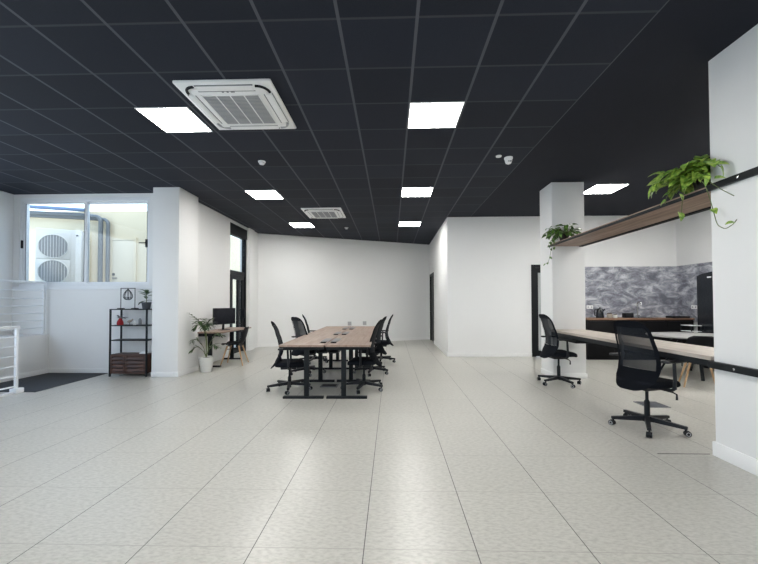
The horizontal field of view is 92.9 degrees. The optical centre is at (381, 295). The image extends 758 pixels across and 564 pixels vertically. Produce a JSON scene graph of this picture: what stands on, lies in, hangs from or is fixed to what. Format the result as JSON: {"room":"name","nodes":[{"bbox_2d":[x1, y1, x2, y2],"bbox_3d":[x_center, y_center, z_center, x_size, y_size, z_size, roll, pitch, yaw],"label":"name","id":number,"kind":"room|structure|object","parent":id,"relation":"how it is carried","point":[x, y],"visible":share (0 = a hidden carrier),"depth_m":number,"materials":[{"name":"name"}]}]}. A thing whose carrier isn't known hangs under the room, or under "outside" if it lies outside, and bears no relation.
{"room":"open-plan office","nodes":[
{"label":"open-plan office","id":0,"kind":"room"},
{"bbox_2d":[0,191,13,334],"bbox_3d":[-7.565,-0.358,1.473,0.200,3.532,11.330,0,-1,2],"label":"wall","id":1,"kind":"structure","parent":0,"point":[6,199],"depth_m":7.02,"materials":[{"name":"white paint"}]},
{"bbox_2d":[0,334,48,376],"bbox_3d":[-6.968,1.108,5.731,0.760,0.760,2.730,0,-1,2],"label":"wall","id":2,"kind":"structure","parent":0,"point":[33,348],"depth_m":6.67,"materials":[{"name":"white paint"}]},
{"bbox_2d":[0,368,48,382],"bbox_3d":[-6.580,1.439,5.708,0.014,0.095,2.716,0,-1,2],"label":"baseboard","id":3,"kind":"structure","parent":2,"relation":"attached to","point":[43,371],"depth_m":6.67,"materials":[{"name":"white paint"}]},
{"bbox_2d":[12,193,152,367],"bbox_3d":[-5.888,-0.254,7.194,3.250,3.532,0.200,0,-1,2],"label":"wall","id":4,"kind":"structure","parent":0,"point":[76,320],"depth_m":7.08,"materials":[{"name":"white paint"}]},
{"bbox_2d":[0,197,151,334],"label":"window","id":5,"kind":"structure","parent":4,"relation":"attached to","point":[25,203],"depth_m":7.13,"materials":[{"name":"white paint"}]},
{"bbox_2d":[49,368,150,372],"bbox_3d":[-5.406,1.461,7.042,2.290,0.095,0.014,0,-1,2],"label":"baseboard","id":6,"kind":"structure","parent":4,"relation":"attached to","point":[51,370],"depth_m":7.05,"materials":[{"name":"white paint"}]},
{"bbox_2d":[141,302,151,308],"bbox_3d":[-4.480,0.181,6.849,0.166,0.125,0.166,0,-1,2],"label":"pot","id":7,"kind":"object","parent":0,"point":[145,305],"depth_m":6.79,"materials":[{"name":"grey ceramic"}]},
{"bbox_2d":[151,187,197,371],"bbox_3d":[-4.017,-0.262,7.030,0.500,3.532,0.670,0,-1,2],"label":"pillar","id":8,"kind":"structure","parent":0,"point":[175,209],"depth_m":6.72,"materials":[{"name":"white paint"}]},
{"bbox_2d":[198,356,213,372],"bbox_3d":[-3.488,1.355,7.150,0.292,0.300,0.292,0,-1,2],"label":"pot","id":9,"kind":"object","parent":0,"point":[205,362],"depth_m":7.06,"materials":[{"name":"white ceramic"}]},
{"bbox_2d":[197,202,257,362],"bbox_3d":[-3.971,-0.218,9.339,0.250,3.532,3.950,0,-1,2],"label":"wall","id":10,"kind":"structure","parent":0,"point":[213,227],"depth_m":8.68,"materials":[{"name":"white paint"}]},
{"bbox_2d":[151,346,254,376],"bbox_3d":[-3.960,1.488,8.684,0.514,0.095,4.075,0,-1,2],"label":"baseboard","id":11,"kind":"structure","parent":10,"relation":"attached to","point":[189,370],"depth_m":6.78,"materials":[{"name":"white paint"}]},
{"bbox_2d":[230,222,246,352],"bbox_3d":[-3.944,-0.169,9.778,0.140,3.450,1.090,0,-1,2],"label":"door","id":12,"kind":"structure","parent":10,"relation":"in","point":[236,231],"depth_m":9.94,"materials":[{"name":"black metal"}]},
{"bbox_2d":[258,233,429,346],"bbox_3d":[-0.998,-0.167,12.431,6.274,3.532,0.200,0,-1,-22],"label":"wall","id":13,"kind":"structure","parent":0,"point":[328,281],"depth_m":12.16,"materials":[{"name":"white paint"}]},
{"bbox_2d":[261,337,429,346],"bbox_3d":[-0.923,1.549,12.312,6.100,0.095,0.014,0,-1,-22],"label":"baseboard","id":14,"kind":"structure","parent":13,"relation":"attached to","point":[411,338],"depth_m":12.92,"materials":[{"name":"white paint"}]},
{"bbox_2d":[0,339,757,563],"bbox_3d":[-0.072,1.509,4.676,15.000,0.120,18.200,0,-1,2],"label":"floor","id":15,"kind":"structure","parent":0,"point":[456,460],"depth_m":2.91,"materials":[{"name":"tile"}]},
{"bbox_2d":[0,326,23,396],"bbox_3d":[-5.599,0.947,4.433,0.115,1.025,2.260,0,-1,2],"label":"stair railing","id":16,"kind":"object","parent":15,"relation":"on","point":[15,389],"visible":1,"depth_m":5.48,"materials":[{"name":"white metal"}]},
{"bbox_2d":[0,373,106,391],"bbox_3d":[-5.934,1.493,6.300,1.245,0.006,1.495,0,-1,2],"label":"carpet","id":17,"kind":"object","parent":15,"relation":"on","point":[36,383],"visible":1,"depth_m":6.35,"materials":[{"name":"grey carpet"}]},
{"bbox_2d":[109,309,151,376],"bbox_3d":[-4.722,0.873,6.841,0.717,1.259,0.312,0,-1,2],"label":"shelf unit","id":18,"kind":"object","parent":15,"relation":"on","point":[122,362],"visible":0.91,"depth_m":6.70,"materials":[{"name":"black metal"}]},
{"bbox_2d":[117,315,127,324],"bbox_3d":[-4.952,0.449,6.826,0.241,0.198,0.112,0,-1,2],"label":"ornament","id":19,"kind":"object","parent":18,"relation":"on","point":[120,321],"visible":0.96,"depth_m":6.81,"materials":[{"name":"red ceramic"}]},
{"bbox_2d":[117,288,138,308],"bbox_3d":[-4.845,0.045,6.871,0.398,0.398,0.159,0,-1,2],"label":"stand","id":20,"kind":"object","parent":18,"relation":"on","point":[128,291],"visible":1,"depth_m":6.87,"materials":[{"name":"black metal"}]},
{"bbox_2d":[138,289,151,308],"bbox_3d":[-4.488,0.057,6.854,0.300,0.373,0.232,0,-1,2],"label":"fig","id":21,"kind":"object","parent":18,"relation":"on","point":[145,305],"visible":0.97,"depth_m":6.81,"materials":[{"name":"green plant"}]},
{"bbox_2d":[189,313,224,372],"bbox_3d":[-3.426,0.915,7.096,0.620,1.179,0.528,0,-1,2],"label":"potted palm","id":22,"kind":"object","parent":15,"relation":"on","point":[205,362],"visible":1,"depth_m":7.06,"materials":[{"name":"plant"}]},
{"bbox_2d":[198,327,250,366],"bbox_3d":[-3.621,1.154,8.388,0.550,0.750,1.580,0,-1,2],"label":"desk","id":23,"kind":"object","parent":15,"relation":"on","point":[210,333],"visible":0.69,"depth_m":7.80,"materials":[{"name":"brown wood"}]},
{"bbox_2d":[213,308,234,329],"bbox_3d":[-3.616,0.527,8.253,0.150,0.500,0.550,-1,-1,34],"label":"computer monitor","id":24,"kind":"object","parent":23,"relation":"on","point":[223,316],"visible":0.97,"depth_m":8.23,"materials":[{"name":"black plastic"}]},
{"bbox_2d":[220,327,248,365],"bbox_3d":[-3.260,1.109,8.053,0.543,0.834,0.493,0,-1,-5],"label":"shell chair","id":25,"kind":"object","parent":15,"relation":"on","point":[245,331],"visible":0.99,"depth_m":7.96,"materials":[{"name":"black plastic"}]},
{"bbox_2d":[266,321,312,394],"bbox_3d":[-1.448,0.934,5.663,0.705,1.075,0.700,0,-1,-10],"label":"chair","id":26,"kind":"object","parent":15,"relation":"on","point":[292,363],"visible":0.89,"depth_m":5.59,"materials":[{"name":"black fabric"}]},
{"bbox_2d":[291,317,325,376],"bbox_3d":[-1.467,0.946,6.964,0.667,1.100,0.683,1,-2,-44],"label":"chair","id":27,"kind":"object","parent":15,"relation":"on","point":[299,327],"visible":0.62,"depth_m":6.80,"materials":[{"name":"black fabric"}]},
{"bbox_2d":[300,314,327,364],"bbox_3d":[-1.577,0.972,8.318,0.663,1.100,0.686,0,-1,-10],"label":"chair","id":28,"kind":"object","parent":15,"relation":"on","point":[313,357],"visible":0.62,"depth_m":8.24,"materials":[{"name":"black fabric"}]},
{"bbox_2d":[279,326,351,398],"bbox_3d":[-1.120,1.115,7.145,0.638,0.768,4.114,0,-1,1],"label":"desk","id":29,"kind":"object","parent":15,"relation":"on","point":[317,340],"visible":0.83,"depth_m":5.72,"materials":[{"name":"brown wood"}]},
{"bbox_2d":[317,347,328,352],"bbox_3d":[-0.875,0.829,7.165,0.148,0.130,3.550,0,-1,1],"label":"cable tray","id":30,"kind":"object","parent":29,"relation":"on","point":[318,351],"depth_m":5.46,"materials":[{"name":"black metal"}]},
{"bbox_2d":[320,384,338,386],"bbox_3d":[-0.860,1.466,5.898,0.280,0.018,0.200,0,-1,2],"label":"box","id":31,"kind":"object","parent":15,"relation":"on","point":[322,385],"visible":1,"depth_m":5.86,"materials":[{"name":"grey plastic"}]},
{"bbox_2d":[325,326,374,398],"bbox_3d":[-0.458,1.113,7.138,0.638,0.768,4.114,0,-1,1],"label":"desk","id":32,"kind":"object","parent":15,"relation":"on","point":[356,338],"visible":0.82,"depth_m":5.42,"materials":[{"name":"brown wood"}]},
{"bbox_2d":[329,350,340,352],"bbox_3d":[-0.703,0.828,7.163,0.148,0.130,3.550,0,-1,1],"label":"cable tray","id":33,"kind":"object","parent":32,"relation":"on","point":[330,351],"depth_m":5.46,"materials":[{"name":"black metal"}]},
{"bbox_2d":[340,319,382,393],"bbox_3d":[-0.309,0.919,5.695,0.682,1.100,0.701,0,-1,8],"label":"chair","id":34,"kind":"object","parent":15,"relation":"on","point":[361,361],"visible":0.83,"depth_m":5.59,"materials":[{"name":"black fabric"}]},
{"bbox_2d":[353,316,387,376],"bbox_3d":[-0.202,0.943,6.970,0.690,1.100,0.701,0,-1,12],"label":"chair","id":35,"kind":"object","parent":15,"relation":"on","point":[378,348],"visible":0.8,"depth_m":6.87,"materials":[{"name":"black fabric"}]},
{"bbox_2d":[374,315,395,363],"bbox_3d":[-0.026,0.968,8.315,0.690,1.100,0.702,0,-1,6],"label":"chair","id":36,"kind":"object","parent":15,"relation":"on","point":[387,341],"visible":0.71,"depth_m":8.21,"materials":[{"name":"black plastic"}]},
{"bbox_2d":[434,341,531,356],"bbox_3d":[2.744,1.505,10.523,2.109,0.095,2.964,0,-1,2],"label":"baseboard","id":37,"kind":"structure","parent":15,"relation":"on","point":[447,354],"depth_m":9.05,"materials":[{"name":"white paint"}]},
{"bbox_2d":[537,314,581,387],"bbox_3d":[2.968,0.884,6.027,0.687,1.165,0.698,0,-1,-1],"label":"chair","id":38,"kind":"object","parent":15,"relation":"on","point":[551,350],"visible":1,"depth_m":5.95,"materials":[{"name":"black fabric"}]},
{"bbox_2d":[586,320,693,359],"bbox_3d":[6.075,1.039,8.696,2.440,0.940,0.527,0,-1,2],"label":"base cabinet","id":39,"kind":"object","parent":15,"relation":"on","point":[593,351],"visible":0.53,"depth_m":8.46,"materials":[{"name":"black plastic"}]},
{"bbox_2d":[586,317,694,319],"bbox_3d":[6.079,0.547,8.702,2.450,0.040,0.535,0,-1,2],"label":"countertop","id":40,"kind":"structure","parent":39,"relation":"on","point":[587,318],"depth_m":8.44,"materials":[{"name":"brown wood"}]},
{"bbox_2d":[594,307,604,317],"bbox_3d":[5.242,0.400,8.678,0.205,0.258,0.188,-1,-2,44],"label":"kettle","id":41,"kind":"object","parent":40,"relation":"on","point":[600,312],"visible":0.98,"depth_m":8.63,"materials":[{"name":"black metal"}]},
{"bbox_2d":[622,313,633,317],"bbox_3d":[5.920,0.462,8.659,0.215,0.117,0.140,0,-1,2],"label":"toaster","id":42,"kind":"object","parent":40,"relation":"on","point":[624,315],"visible":1,"depth_m":8.59,"materials":[{"name":"black plastic"}]},
{"bbox_2d":[666,316,689,317],"bbox_3d":[7.051,0.502,8.589,0.380,0.040,0.240,0,-1,2],"label":"cooktop","id":43,"kind":"object","parent":40,"relation":"on","point":[666,316],"visible":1,"depth_m":8.47,"materials":[{"name":"black glass"}]},
{"bbox_2d":[608,320,691,437],"bbox_3d":[2.894,0.844,3.915,0.660,1.165,0.689,0,-1,-16],"label":"chair","id":44,"kind":"object","parent":15,"relation":"on","point":[638,349],"visible":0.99,"depth_m":3.80,"materials":[{"name":"black fabric"}]},
{"bbox_2d":[633,401,670,407],"bbox_3d":[3.572,1.435,4.771,0.300,0.012,0.280,0,-1,2],"label":"box","id":45,"kind":"object","parent":15,"relation":"on","point":[653,404],"visible":0.76,"depth_m":4.74,"materials":[{"name":"grey plastic"}]},
{"bbox_2d":[651,332,713,380],"bbox_3d":[5.780,1.092,6.630,1.500,0.743,1.500,0,-1,2],"label":"kitchen table","id":46,"kind":"object","parent":15,"relation":"on","point":[678,336],"visible":0.4,"depth_m":6.64,"materials":[{"name":"white metal"}]},
{"bbox_2d":[681,325,701,365],"bbox_3d":[6.438,1.045,7.494,0.210,0.880,0.280,0,-1,2],"label":"rack","id":47,"kind":"object","parent":15,"relation":"on","point":[690,330],"visible":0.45,"depth_m":7.39,"materials":[{"name":"metal"}]},
{"bbox_2d":[678,336,714,386],"bbox_3d":[5.126,1.044,5.806,0.493,0.834,0.543,-1,-1,32],"label":"shell chair","id":48,"kind":"object","parent":15,"relation":"on","point":[708,341],"visible":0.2,"depth_m":5.67,"materials":[{"name":"brown wood"}]},
{"bbox_2d":[697,272,713,369],"bbox_3d":[6.829,0.493,7.199,0.640,1.970,0.600,0,-1,2],"label":"refrigerator","id":49,"kind":"object","parent":15,"relation":"on","point":[705,280],"visible":0.32,"depth_m":7.31,"materials":[{"name":"black metal"}]},
{"bbox_2d":[0,0,757,244],"bbox_3d":[-0.082,-2.142,4.745,15.000,0.120,18.200,0,-1,2],"label":"ceiling","id":50,"kind":"structure","parent":0,"point":[74,74],"depth_m":3.86,"materials":[{"name":"tile"}]},
{"bbox_2d":[134,107,212,132],"bbox_3d":[-2.442,-2.081,4.273,0.594,0.008,0.570,0,-1,2],"label":"led panel","id":51,"kind":"object","parent":50,"relation":"attached to","point":[169,119],"visible":1,"depth_m":4.24,"materials":[{"name":"white plastic"}]},
{"bbox_2d":[172,79,295,129],"bbox_3d":[-1.547,-2.066,3.970,0.964,0.054,0.964,0,-1,2],"label":"air conditioner","id":52,"kind":"object","parent":50,"relation":"attached to","point":[229,104],"visible":1,"depth_m":3.83,"materials":[{"name":"white plastic"}]},
{"bbox_2d":[200,94,276,124],"bbox_3d":[-1.545,-2.043,3.970,0.600,0.009,0.600,0,-1,2],"label":"grille","id":53,"kind":"object","parent":52,"relation":"attached to","point":[232,109],"depth_m":3.93,"materials":[{"name":"white plastic"}]},
{"bbox_2d":[258,160,265,164],"bbox_3d":[-1.841,-2.038,5.520,0.110,0.050,0.110,0,-1,2],"label":"smoke detector","id":54,"kind":"object","parent":50,"relation":"attached to","point":[261,162],"visible":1,"depth_m":5.49,"materials":[{"name":"white plastic"}]},
{"bbox_2d":[244,190,283,198],"bbox_3d":[-2.344,-2.025,7.209,0.594,0.008,0.570,0,-1,2],"label":"led panel","id":55,"kind":"object","parent":50,"relation":"attached to","point":[256,194],"visible":1,"depth_m":7.18,"materials":[{"name":"white plastic"}]},
{"bbox_2d":[289,223,314,227],"bbox_3d":[-2.229,-1.971,10.049,0.594,0.008,0.570,0,-1,2],"label":"led panel","id":56,"kind":"object","parent":50,"relation":"attached to","point":[295,225],"visible":1,"depth_m":10.06,"materials":[{"name":"white plastic"}]},
{"bbox_2d":[301,207,345,218],"bbox_3d":[-1.382,-1.977,8.655,0.920,0.054,0.920,0,-1,2],"label":"air conditioner","id":57,"kind":"object","parent":50,"relation":"attached to","point":[319,213],"visible":1,"depth_m":8.52,"materials":[{"name":"white plastic"}]},
{"bbox_2d":[310,211,337,217],"bbox_3d":[-1.381,-1.955,8.656,0.573,0.009,0.573,0,-1,2],"label":"grille","id":58,"kind":"object","parent":57,"relation":"attached to","point":[315,214],"depth_m":8.64,"materials":[{"name":"white plastic"}]},
{"bbox_2d":[399,221,420,225],"bbox_3d":[0.763,-1.982,9.919,0.594,0.008,0.570,0,-1,2],"label":"led panel","id":59,"kind":"object","parent":50,"relation":"attached to","point":[417,223],"visible":1,"depth_m":9.85,"materials":[{"name":"white plastic"}]},
{"bbox_2d":[401,187,433,196],"bbox_3d":[0.683,-2.036,7.068,0.594,0.008,0.570,0,-1,2],"label":"led panel","id":60,"kind":"object","parent":50,"relation":"attached to","point":[410,191],"visible":1,"depth_m":7.05,"materials":[{"name":"white plastic"}]},
{"bbox_2d":[407,101,464,128],"bbox_3d":[0.606,-2.091,4.182,0.594,0.008,0.570,0,-1,2],"label":"led panel","id":61,"kind":"object","parent":50,"relation":"attached to","point":[421,114],"visible":1,"depth_m":4.15,"materials":[{"name":"white plastic"}]},
{"bbox_2d":[504,156,512,164],"bbox_3d":[1.897,-2.025,5.401,0.124,0.100,0.124,0,-1,2],"label":"dome camera","id":62,"kind":"object","parent":50,"relation":"attached to","point":[508,159],"visible":1,"depth_m":5.36,"materials":[{"name":"white plastic"}]},
{"bbox_2d":[584,184,628,193],"bbox_3d":[4.257,-2.049,6.903,0.594,0.008,0.570,0,-1,2],"label":"led panel","id":63,"kind":"object","parent":50,"relation":"attached to","point":[598,188],"visible":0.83,"depth_m":6.87,"materials":[{"name":"white plastic"}]},
{"bbox_2d":[429,220,446,351],"bbox_3d":[1.798,-0.193,11.487,0.150,3.532,4.450,0,-1,2],"label":"wall","id":64,"kind":"structure","parent":0,"point":[437,247],"depth_m":10.61,"materials":[{"name":"white paint"}]},
{"bbox_2d":[430,272,433,342],"bbox_3d":[1.794,0.405,12.601,0.160,2.380,1.100,0,-1,2],"label":"door","id":65,"kind":"structure","parent":64,"relation":"in","point":[431,274],"depth_m":12.68,"materials":[{"name":"black metal"}]},
{"bbox_2d":[446,216,675,352],"bbox_3d":[4.601,-0.245,9.113,5.880,3.532,0.150,0,-1,2],"label":"wall","id":66,"kind":"structure","parent":0,"point":[489,260],"depth_m":9.08,"materials":[{"name":"white paint"}]},
{"bbox_2d":[531,265,540,356],"bbox_3d":[4.210,0.366,9.076,0.905,2.310,0.140,0,-1,2],"label":"door","id":67,"kind":"structure","parent":66,"relation":"in","point":[535,269],"depth_m":9.05,"materials":[{"name":"black metal"}]},
{"bbox_2d":[585,266,676,316],"bbox_3d":[6.064,-0.061,8.989,2.550,1.350,0.012,0,-1,2],"label":"backsplash","id":68,"kind":"structure","parent":66,"relation":"attached to","point":[617,290],"depth_m":8.98,"materials":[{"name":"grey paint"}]},
{"bbox_2d":[540,182,585,372],"bbox_3d":[3.363,-0.287,6.730,0.580,3.532,0.520,0,-1,2],"label":"pillar","id":69,"kind":"structure","parent":0,"point":[563,277],"depth_m":6.48,"materials":[{"name":"white paint"}]},
{"bbox_2d":[541,368,587,378],"bbox_3d":[3.367,1.431,6.690,0.608,0.095,0.534,0,-1,2],"label":"baseboard","id":70,"kind":"structure","parent":69,"relation":"attached to","point":[543,371],"depth_m":6.42,"materials":[{"name":"white paint"}]},
{"bbox_2d":[676,210,711,332],"bbox_3d":[7.259,-0.384,2.191,0.200,3.532,13.550,0,-1,2],"label":"wall","id":71,"kind":"structure","parent":0,"point":[694,232],"depth_m":8.44,"materials":[{"name":"white paint"}]},
{"bbox_2d":[676,262,712,321],"bbox_3d":[7.303,-0.086,7.832,0.012,1.350,2.238,0,-1,2],"label":"backsplash","id":72,"kind":"structure","parent":71,"relation":"attached to","point":[686,275],"depth_m":8.60,"materials":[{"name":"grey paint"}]},
{"bbox_2d":[708,24,757,459],"bbox_3d":[3.141,-0.426,-0.630,0.585,3.532,7.690,0,-1,2],"label":"wall","id":73,"kind":"structure","parent":0,"point":[733,73],"depth_m":3.00,"materials":[{"name":"white paint"}]},
{"bbox_2d":[549,166,757,246],"bbox_3d":[3.233,-0.953,4.060,0.603,0.058,4.850,0,-1,2],"label":"shelf","id":74,"kind":"object","parent":73,"relation":"attached to","point":[698,201],"visible":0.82,"depth_m":4.20,"materials":[{"name":"brown wood"}]},
{"bbox_2d":[541,223,581,265],"bbox_3d":[3.124,-0.874,6.199,0.611,0.696,0.568,0,-1,2],"label":"pothos plant","id":75,"kind":"object","parent":74,"relation":"on","point":[563,233],"visible":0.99,"depth_m":6.19,"materials":[{"name":"green plant"}]},
{"bbox_2d":[647,154,736,228],"bbox_3d":[2.967,-0.929,3.465,0.820,0.742,0.748,1,-1,-37],"label":"pothos plant","id":76,"kind":"object","parent":74,"relation":"on","point":[693,176],"visible":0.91,"depth_m":3.39,"materials":[{"name":"green plant"}]},
{"bbox_2d":[556,329,757,377],"bbox_3d":[3.228,0.640,4.030,0.614,0.176,4.850,0,-1,2],"label":"counter","id":77,"kind":"object","parent":73,"relation":"attached to","point":[696,354],"visible":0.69,"depth_m":3.76,"materials":[{"name":"grey wood"}]},
{"bbox_2d":[558,336,593,343],"bbox_3d":[3.309,0.729,6.077,0.400,0.075,0.650,0,-1,2],"label":"cable tray","id":78,"kind":"object","parent":77,"relation":"on","point":[577,341],"depth_m":5.76,"materials":[{"name":"black metal"}]},
{"bbox_2d":[556,329,713,359],"bbox_3d":[3.265,0.586,4.830,0.580,0.038,3.250,0,-1,2],"label":"countertop","id":79,"kind":"structure","parent":77,"relation":"on","point":[702,352],"depth_m":4.01,"materials":[{"name":"grey wood"}]},
{"bbox_2d":[712,441,757,475],"bbox_3d":[3.136,1.277,-0.655,0.603,0.125,7.704,0,-1,2],"label":"baseboard","id":80,"kind":"structure","parent":73,"relation":"attached to","point":[743,461],"depth_m":2.99,"materials":[{"name":"white paint"}]},
{"label":"outside","id":81,"kind":"structure","parent":0,"visible":0},
{"bbox_2d":[30,205,83,211],"bbox_3d":[-8.231,-2.134,8.663,2.306,0.241,0.081,0,-1,2],"label":"pipe","id":82,"kind":"object","parent":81,"point":[31,206],"visible":0.48,"depth_m":8.62,"materials":[{"name":"blue metal"}]},
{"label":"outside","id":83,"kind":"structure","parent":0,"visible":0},
{"bbox_3d":[-9.836,1.691,11.809,11.700,0.120,8.850,0,-1,2],"label":"ground","id":84,"kind":"structure","parent":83,"visible":0},
{"bbox_2d":[30,211,102,281],"bbox_3d":[-8.056,-0.277,8.703,2.642,3.688,0.098,0,-1,2],"label":"drain pipe","id":85,"kind":"object","parent":84,"relation":"on","point":[99,218],"visible":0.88,"depth_m":8.67,"materials":[{"name":"grey metal"}]},
{"bbox_2d":[29,211,239,340],"bbox_3d":[-9.861,-0.184,12.071,9.650,3.640,6.400,0,-1,2],"label":"wall","id":86,"kind":"structure","parent":84,"relation":"on","point":[123,224],"depth_m":8.81,"materials":[{"name":"beige paint"}]},
{"bbox_2d":[35,228,83,281],"bbox_3d":[-7.523,-0.818,8.504,0.900,1.400,0.748,0,-1,-26],"label":"ac unit","id":87,"kind":"object","parent":86,"relation":"attached to","point":[59,253],"visible":0.85,"depth_m":8.20,"materials":[{"name":"white metal"}]},
{"bbox_2d":[37,234,68,257],"bbox_3d":[-7.434,-1.125,8.149,0.550,0.550,0.020,0,-1,-26],"label":"fan grille","id":88,"kind":"object","parent":87,"relation":"attached to","point":[48,245],"depth_m":8.15,"materials":[{"name":"white metal"}]},
{"bbox_2d":[37,260,68,281],"bbox_3d":[-7.432,-0.545,8.138,0.550,0.550,0.020,0,-1,-26],"label":"fan grille","id":89,"kind":"object","parent":87,"relation":"attached to","point":[47,270],"depth_m":8.14,"materials":[{"name":"white metal"}]},
{"bbox_2d":[30,215,109,281],"bbox_3d":[-7.983,-0.243,8.740,2.784,3.620,0.083,0,-1,2],"label":"drain pipe","id":90,"kind":"object","parent":86,"relation":"attached to","point":[107,270],"visible":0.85,"depth_m":8.71,"materials":[{"name":"grey metal"}]},
{"bbox_2d":[110,238,136,281],"bbox_3d":[-6.293,-0.387,8.751,0.640,2.060,0.055,0,-1,2],"label":"door","id":91,"kind":"structure","parent":86,"relation":"in","point":[123,251],"depth_m":8.76,"materials":[{"name":"beige paint"}]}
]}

